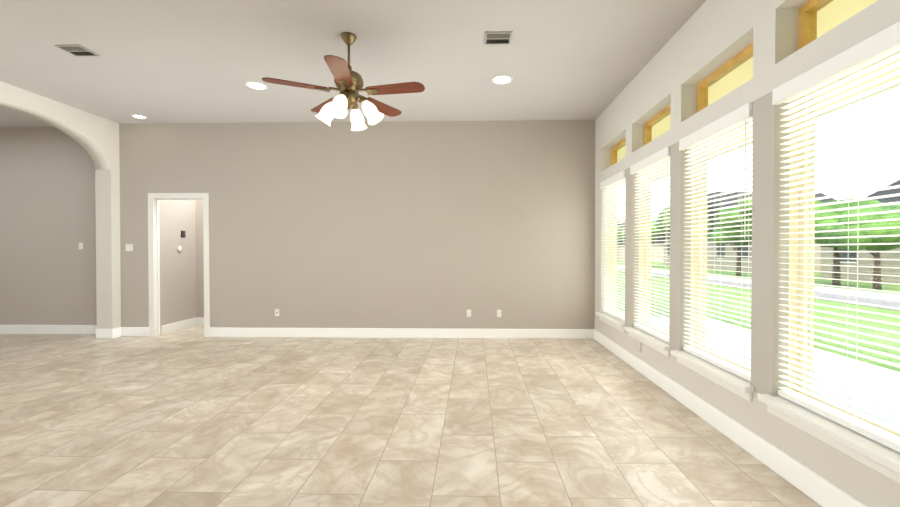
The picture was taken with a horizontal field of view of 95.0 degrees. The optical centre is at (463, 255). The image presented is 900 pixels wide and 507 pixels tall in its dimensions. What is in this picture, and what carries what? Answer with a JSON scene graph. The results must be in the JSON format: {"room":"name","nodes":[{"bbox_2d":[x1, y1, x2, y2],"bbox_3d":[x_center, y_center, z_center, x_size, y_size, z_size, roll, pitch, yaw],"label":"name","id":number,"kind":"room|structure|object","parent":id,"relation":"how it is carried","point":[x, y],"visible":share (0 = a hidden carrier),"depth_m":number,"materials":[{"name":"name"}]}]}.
{"room":"empty living room","nodes":[
{"label":"empty living room","id":0,"kind":"room"},
{"bbox_2d":[0,127,96,324],"bbox_3d":[-8.174,-0.437,7.379,3.980,3.660,0.120,0,1,1],"label":"wall","id":1,"kind":"structure","parent":0,"point":[47,221],"depth_m":7.30,"materials":[{"name":"paint"}]},
{"bbox_2d":[0,325,96,333],"bbox_3d":[-8.176,1.313,7.326,3.980,0.160,0.025,0,1,1],"label":"baseboard","id":2,"kind":"structure","parent":1,"relation":"attached to","point":[47,329],"depth_m":7.29,"materials":[{"name":"white wood"}]},
{"bbox_2d":[0,81,120,328],"bbox_3d":[-6.184,-0.377,1.879,0.270,3.660,11.020,0,1,1],"label":"wall","id":3,"kind":"structure","parent":0,"point":[96,137],"depth_m":6.93,"materials":[{"name":"paint"}]},
{"bbox_2d":[96,329,110,337],"bbox_3d":[-6.060,1.318,6.944,0.270,0.160,0.025,0,1,1],"label":"baseboard","id":4,"kind":"structure","parent":3,"relation":"attached to","point":[103,333],"depth_m":6.93,"materials":[{"name":"white wood"}]},
{"bbox_2d":[111,327,120,337],"bbox_3d":[-5.910,1.317,7.012,0.025,0.160,0.170,0,1,1],"label":"baseboard","id":5,"kind":"structure","parent":3,"relation":"attached to","point":[115,332],"depth_m":7.00,"materials":[{"name":"white wood"}]},
{"bbox_2d":[159,200,195,334],"bbox_3d":[-5.366,-0.441,7.680,0.120,3.660,0.940,0,1,1],"label":"wall","id":6,"kind":"structure","parent":0,"point":[177,283],"depth_m":7.64,"materials":[{"name":"paint"}]},
{"bbox_2d":[161,317,196,334],"bbox_3d":[-5.294,1.310,7.685,0.025,0.160,0.915,0,1,1],"label":"baseboard","id":7,"kind":"structure","parent":6,"relation":"attached to","point":[176,326],"depth_m":7.63,"materials":[{"name":"white wood"}]},
{"bbox_2d":[181,231,185,237],"bbox_3d":[-5.291,-0.402,7.778,0.024,0.130,0.100,0,1,1],"label":"light switch","id":8,"kind":"object","parent":6,"relation":"attached to","point":[183,234],"visible":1,"depth_m":7.77,"materials":[{"name":"grey plastic"}]},
{"bbox_2d":[196,200,203,316],"bbox_3d":[-3.928,-0.446,8.175,2.970,3.660,0.120,0,1,1],"label":"wall","id":9,"kind":"structure","parent":0,"point":[199,266],"depth_m":8.15,"materials":[{"name":"paint"}]},
{"bbox_2d":[197,317,203,324],"bbox_3d":[-3.870,1.305,8.120,2.850,0.160,0.025,0,1,1],"label":"baseboard","id":10,"kind":"structure","parent":9,"relation":"attached to","point":[200,320],"depth_m":8.14,"materials":[{"name":"white wood"}]},
{"bbox_2d":[0,0,705,126],"bbox_3d":[-4.038,-2.271,2.260,12.740,0.120,12.170,0,1,1],"label":"ceiling","id":11,"kind":"structure","parent":0,"point":[180,61],"depth_m":4.59,"materials":[{"name":"paint"}]},
{"bbox_2d":[55,45,99,56],"bbox_3d":[-4.204,-2.229,4.490,0.270,0.012,0.240,0,1,1],"label":"ceiling vent","id":12,"kind":"object","parent":11,"relation":"in","point":[78,50],"visible":0.94,"depth_m":4.48,"materials":[{"name":"silver metal"}]},
{"bbox_2d":[131,114,146,118],"bbox_3d":[-5.279,-2.256,6.707,0.214,0.008,0.214,0,1,1],"label":"recessed light","id":13,"kind":"object","parent":11,"relation":"in","point":[139,116],"visible":1,"depth_m":6.70,"materials":[{"name":"white"}]},
{"bbox_2d":[245,81,267,89],"bbox_3d":[-2.739,-2.242,5.455,0.274,0.008,0.274,0,1,1],"label":"recessed light","id":14,"kind":"object","parent":11,"relation":"in","point":[256,85],"visible":1,"depth_m":5.44,"materials":[{"name":"white"}]},
{"bbox_2d":[262,32,424,130],"bbox_3d":[-1.141,-1.781,4.163,1.519,0.902,1.512,0,1,1],"label":"ceiling fan","id":15,"kind":"object","parent":11,"relation":"hanging from","point":[348,81],"visible":1,"depth_m":4.12,"materials":[{"name":"brown wood"}]},
{"bbox_2d":[485,31,511,44],"bbox_3d":[0.351,-2.226,4.228,0.270,0.012,0.240,0,1,1],"label":"ceiling vent","id":16,"kind":"object","parent":11,"relation":"in","point":[499,38],"visible":0.94,"depth_m":4.22,"materials":[{"name":"silver metal"}]},
{"bbox_2d":[491,75,512,83],"bbox_3d":[0.487,-2.240,5.265,0.274,0.008,0.274,0,1,1],"label":"recessed light","id":17,"kind":"object","parent":11,"relation":"in","point":[502,79],"visible":1,"depth_m":5.25,"materials":[{"name":"white"}]},
{"bbox_2d":[119,120,594,328],"bbox_3d":[-1.735,-0.434,7.060,8.370,3.660,0.120,0,1,1],"label":"wall","id":18,"kind":"structure","parent":0,"point":[422,224],"depth_m":6.99,"materials":[{"name":"paint"}]},
{"bbox_2d":[126,244,132,250],"bbox_3d":[-5.760,-0.134,7.098,0.125,0.120,0.010,0,1,1],"label":"switch plate","id":19,"kind":"object","parent":18,"relation":"attached to","point":[129,247],"visible":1,"depth_m":7.10,"materials":[{"name":"white plastic"}]},
{"bbox_2d":[121,327,148,336],"bbox_3d":[-5.668,1.316,7.104,0.505,0.160,0.025,0,1,1],"label":"baseboard","id":20,"kind":"structure","parent":18,"relation":"attached to","point":[136,331],"depth_m":7.09,"materials":[{"name":"white wood"}]},
{"bbox_2d":[148,193,209,336],"bbox_3d":[-4.884,0.163,7.133,1.060,2.465,0.142,0,1,1],"label":"door frame","id":21,"kind":"structure","parent":18,"relation":"attached to","point":[154,261],"depth_m":7.07,"materials":[{"name":"white wood"}]},
{"bbox_2d":[209,327,592,338],"bbox_3d":[-1.092,1.317,6.991,6.530,0.160,0.025,0,1,1],"label":"baseboard","id":22,"kind":"structure","parent":18,"relation":"attached to","point":[410,333],"depth_m":6.98,"materials":[{"name":"white wood"}]},
{"bbox_2d":[0,325,821,506],"bbox_3d":[-4.038,1.509,2.302,12.740,0.120,12.170,0,1,1],"label":"floor","id":23,"kind":"structure","parent":0,"point":[193,416],"depth_m":3.42,"materials":[{"name":"tile"}]},
{"bbox_2d":[595,0,899,506],"bbox_3d":[2.190,-0.373,1.532,0.250,3.660,10.740,0,1,1],"label":"wall","id":24,"kind":"structure","parent":0,"point":[708,38],"depth_m":3.10,"materials":[{"name":"paint"}]},
{"bbox_2d":[596,312,625,332],"bbox_3d":[2.224,0.975,6.058,0.235,0.115,1.130,0,1,1],"label":"window sill","id":25,"kind":"structure","parent":24,"relation":"attached to","point":[616,323],"depth_m":5.92,"materials":[{"name":"white wood"}]},
{"bbox_2d":[607,180,624,316],"bbox_3d":[2.344,-0.117,6.043,0.135,2.070,1.040,0,1,1],"label":"window","id":26,"kind":"structure","parent":24,"relation":"in","point":[612,252],"depth_m":6.52,"materials":[{"name":"beige plastic"}]},
{"bbox_2d":[600,170,624,321],"bbox_3d":[2.208,-0.120,6.046,0.108,2.056,1.024,0,1,1],"label":"window blind","id":27,"kind":"object","parent":26,"relation":"attached to","point":[614,179],"visible":0.71,"depth_m":6.04,"materials":[{"name":"white plastic"}]},
{"bbox_2d":[611,138,625,165],"bbox_3d":[2.366,-1.507,6.027,0.080,0.370,1.040,0,1,1],"label":"transom","id":28,"kind":"object","parent":24,"relation":"attached to","point":[617,147],"visible":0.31,"depth_m":6.39,"materials":[{"name":"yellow wood"}]},
{"bbox_2d":[639,342,641,352],"bbox_3d":[2.146,1.119,5.001,0.009,0.120,0.075,0,1,1],"label":"electrical outlet plate","id":29,"kind":"object","parent":24,"relation":"attached to","point":[640,347],"visible":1,"depth_m":5.00,"materials":[{"name":"white plastic"}]},
{"bbox_2d":[624,327,670,356],"bbox_3d":[2.193,0.989,4.798,0.235,0.115,1.130,0,1,1],"label":"window sill","id":30,"kind":"structure","parent":24,"relation":"attached to","point":[655,343],"depth_m":4.67,"materials":[{"name":"white wood"}]},
{"bbox_2d":[639,159,669,335],"bbox_3d":[2.313,-0.104,4.783,0.135,2.070,1.040,0,1,1],"label":"window","id":31,"kind":"structure","parent":24,"relation":"in","point":[643,249],"depth_m":5.27,"materials":[{"name":"beige plastic"}]},
{"bbox_2d":[630,146,669,342],"bbox_3d":[2.177,-0.107,4.787,0.108,2.056,1.024,0,1,1],"label":"window blind","id":32,"kind":"object","parent":31,"relation":"attached to","point":[656,158],"visible":0.75,"depth_m":4.75,"materials":[{"name":"white plastic"}]},
{"bbox_2d":[644,104,670,144],"bbox_3d":[2.335,-1.494,4.768,0.080,0.370,1.040,0,1,1],"label":"transom","id":33,"kind":"object","parent":24,"relation":"attached to","point":[656,119],"visible":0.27,"depth_m":5.06,"materials":[{"name":"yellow wood"}]},
{"bbox_2d":[671,350,753,401],"bbox_3d":[2.162,1.003,3.539,0.235,0.115,1.130,0,1,1],"label":"window sill","id":34,"kind":"structure","parent":24,"relation":"attached to","point":[736,384],"depth_m":3.38,"materials":[{"name":"white wood"}]},
{"bbox_2d":[690,120,752,371],"bbox_3d":[2.282,-0.090,3.524,0.135,2.070,1.040,0,1,1],"label":"window","id":35,"kind":"structure","parent":24,"relation":"in","point":[698,260],"depth_m":4.00,"materials":[{"name":"beige plastic"}]},
{"bbox_2d":[679,102,752,381],"bbox_3d":[2.146,-0.093,3.527,0.108,2.056,1.024,0,1,1],"label":"window blind","id":36,"kind":"object","parent":35,"relation":"attached to","point":[741,115],"visible":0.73,"depth_m":3.45,"materials":[{"name":"white plastic"}]},
{"bbox_2d":[697,43,752,111],"bbox_3d":[2.304,-1.480,3.508,0.080,0.370,1.040,0,1,1],"label":"transom","id":37,"kind":"object","parent":24,"relation":"attached to","point":[736,61],"visible":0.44,"depth_m":3.68,"materials":[{"name":"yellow wood"}]},
{"bbox_2d":[593,329,866,506],"bbox_3d":[2.053,1.377,1.555,0.025,0.160,10.740,0,1,1],"label":"baseboard","id":38,"kind":"structure","parent":24,"relation":"attached to","point":[817,488],"depth_m":3.00,"materials":[{"name":"white wood"}]},
{"bbox_2d":[617,0,899,181],"bbox_3d":[3.290,-1.775,1.720,1.900,0.260,16.000,0,1,1],"label":"roof eave","id":39,"kind":"object","parent":24,"relation":"attached to","point":[741,68],"depth_m":4.06,"materials":[{"name":"yellow"}]},
{"bbox_2d":[758,394,899,483],"bbox_3d":[2.131,1.016,2.279,0.235,0.115,1.130,0,1,1],"label":"window sill","id":40,"kind":"structure","parent":24,"relation":"attached to","point":[875,455],"depth_m":2.25,"materials":[{"name":"white wood"}]},
{"bbox_2d":[798,0,874,49],"bbox_3d":[2.273,-1.466,2.248,0.080,0.370,1.040,0,1,1],"label":"transom","id":41,"kind":"object","parent":24,"relation":"attached to","point":[807,23],"visible":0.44,"depth_m":2.71,"materials":[{"name":"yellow wood"}]},
{"bbox_2d":[787,51,899,436],"bbox_3d":[2.251,-0.076,2.264,0.135,2.070,1.040,0,1,1],"label":"window","id":42,"kind":"structure","parent":24,"relation":"in","point":[798,266],"depth_m":2.74,"materials":[{"name":"beige plastic"}]},
{"bbox_2d":[772,21,899,451],"bbox_3d":[2.115,-0.079,2.268,0.108,2.056,1.024,0,1,1],"label":"window blind","id":43,"kind":"object","parent":42,"relation":"attached to","point":[882,44],"visible":1,"depth_m":2.29,"materials":[{"name":"white plastic"}]},
{"label":"outside","id":44,"kind":"structure","parent":0,"visible":0},
{"bbox_2d":[617,262,899,371],"bbox_3d":[46.679,1.484,23.695,87.550,0.300,130.000,0,1,1],"label":"lawn","id":45,"kind":"structure","parent":44,"point":[865,285],"depth_m":10.33,"materials":[{"name":"green plant"}]},
{"bbox_2d":[617,218,663,261],"bbox_3d":[28.044,-2.955,68.121,11.900,7.600,18.900,0,1,1],"label":"house","id":46,"kind":"structure","parent":45,"relation":"on","point":[621,253],"depth_m":59.17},
{"bbox_2d":[620,221,661,243],"bbox_3d":[17.675,-1.156,40.148,4.478,4.617,3.702,0,1,1],"label":"tree","id":47,"kind":"object","parent":45,"relation":"on","point":[654,235],"depth_m":38.99,"materials":[{"name":"green plant"}]},
{"bbox_2d":[655,207,710,238],"bbox_3d":[17.229,-1.344,32.122,4.283,5.170,4.226,0,1,1],"label":"tree","id":48,"kind":"object","parent":45,"relation":"on","point":[668,230],"depth_m":31.77,"materials":[{"name":"green plant"}]},
{"bbox_2d":[709,205,751,275],"bbox_3d":[17.531,-1.060,26.119,3.834,4.733,3.853,0,1,1],"label":"tree","id":49,"kind":"object","parent":45,"relation":"on","point":[732,234],"depth_m":25.18,"materials":[{"name":"green plant"}]},
{"bbox_2d":[658,192,835,272],"bbox_3d":[26.793,-2.670,37.644,10.900,7.700,15.900,0,1,1],"label":"house","id":50,"kind":"structure","parent":45,"relation":"on","point":[729,259],"depth_m":34.98,"materials":[{"name":"beige brick"}]},
{"bbox_2d":[617,267,899,310],"bbox_3d":[13.164,1.315,24.519,2.600,0.020,130.000,0,1,1],"label":"street","id":51,"kind":"structure","parent":45,"relation":"on","point":[862,299],"depth_m":13.91,"materials":[{"name":"grey asphalt"}]},
{"bbox_2d":[618,266,899,298],"bbox_3d":[14.589,1.255,24.483,0.250,0.140,130.000,0,1,1],"label":"curb","id":52,"kind":"object","parent":45,"relation":"on","point":[876,294],"depth_m":15.78,"materials":[{"name":"concrete"}]},
{"bbox_2d":[651,317,899,426],"bbox_3d":[3.925,1.555,1.741,3.150,0.040,16.000,0,1,1],"label":"patio","id":53,"kind":"structure","parent":45,"relation":"on","point":[886,374],"depth_m":5.18,"materials":[{"name":"concrete"}]},
{"bbox_2d":[738,196,822,233],"bbox_3d":[16.496,-0.977,21.098,3.697,4.677,3.895,0,1,1],"label":"tree","id":54,"kind":"object","parent":45,"relation":"on","point":[747,212],"depth_m":21.55,"materials":[{"name":"green plant"}]},
{"bbox_2d":[815,197,881,285],"bbox_3d":[16.814,-0.655,18.670,3.616,4.087,3.501,0,1,1],"label":"tree","id":55,"kind":"object","parent":45,"relation":"on","point":[837,255],"depth_m":18.06,"materials":[{"name":"green plant"}]},
{"bbox_2d":[821,180,899,283],"bbox_3d":[26.588,-2.945,17.139,12.300,8.700,14.900,0,1,1],"label":"house","id":56,"kind":"structure","parent":45,"relation":"on","point":[868,255],"depth_m":21.76,"materials":[{"name":"beige brick"}]},
{"bbox_2d":[828,203,899,289],"bbox_3d":[16.692,-0.387,16.765,3.547,3.593,2.701,0,1,1],"label":"tree","id":57,"kind":"object","parent":45,"relation":"on","point":[875,240],"depth_m":16.11,"materials":[{"name":"green plant"}]}
]}

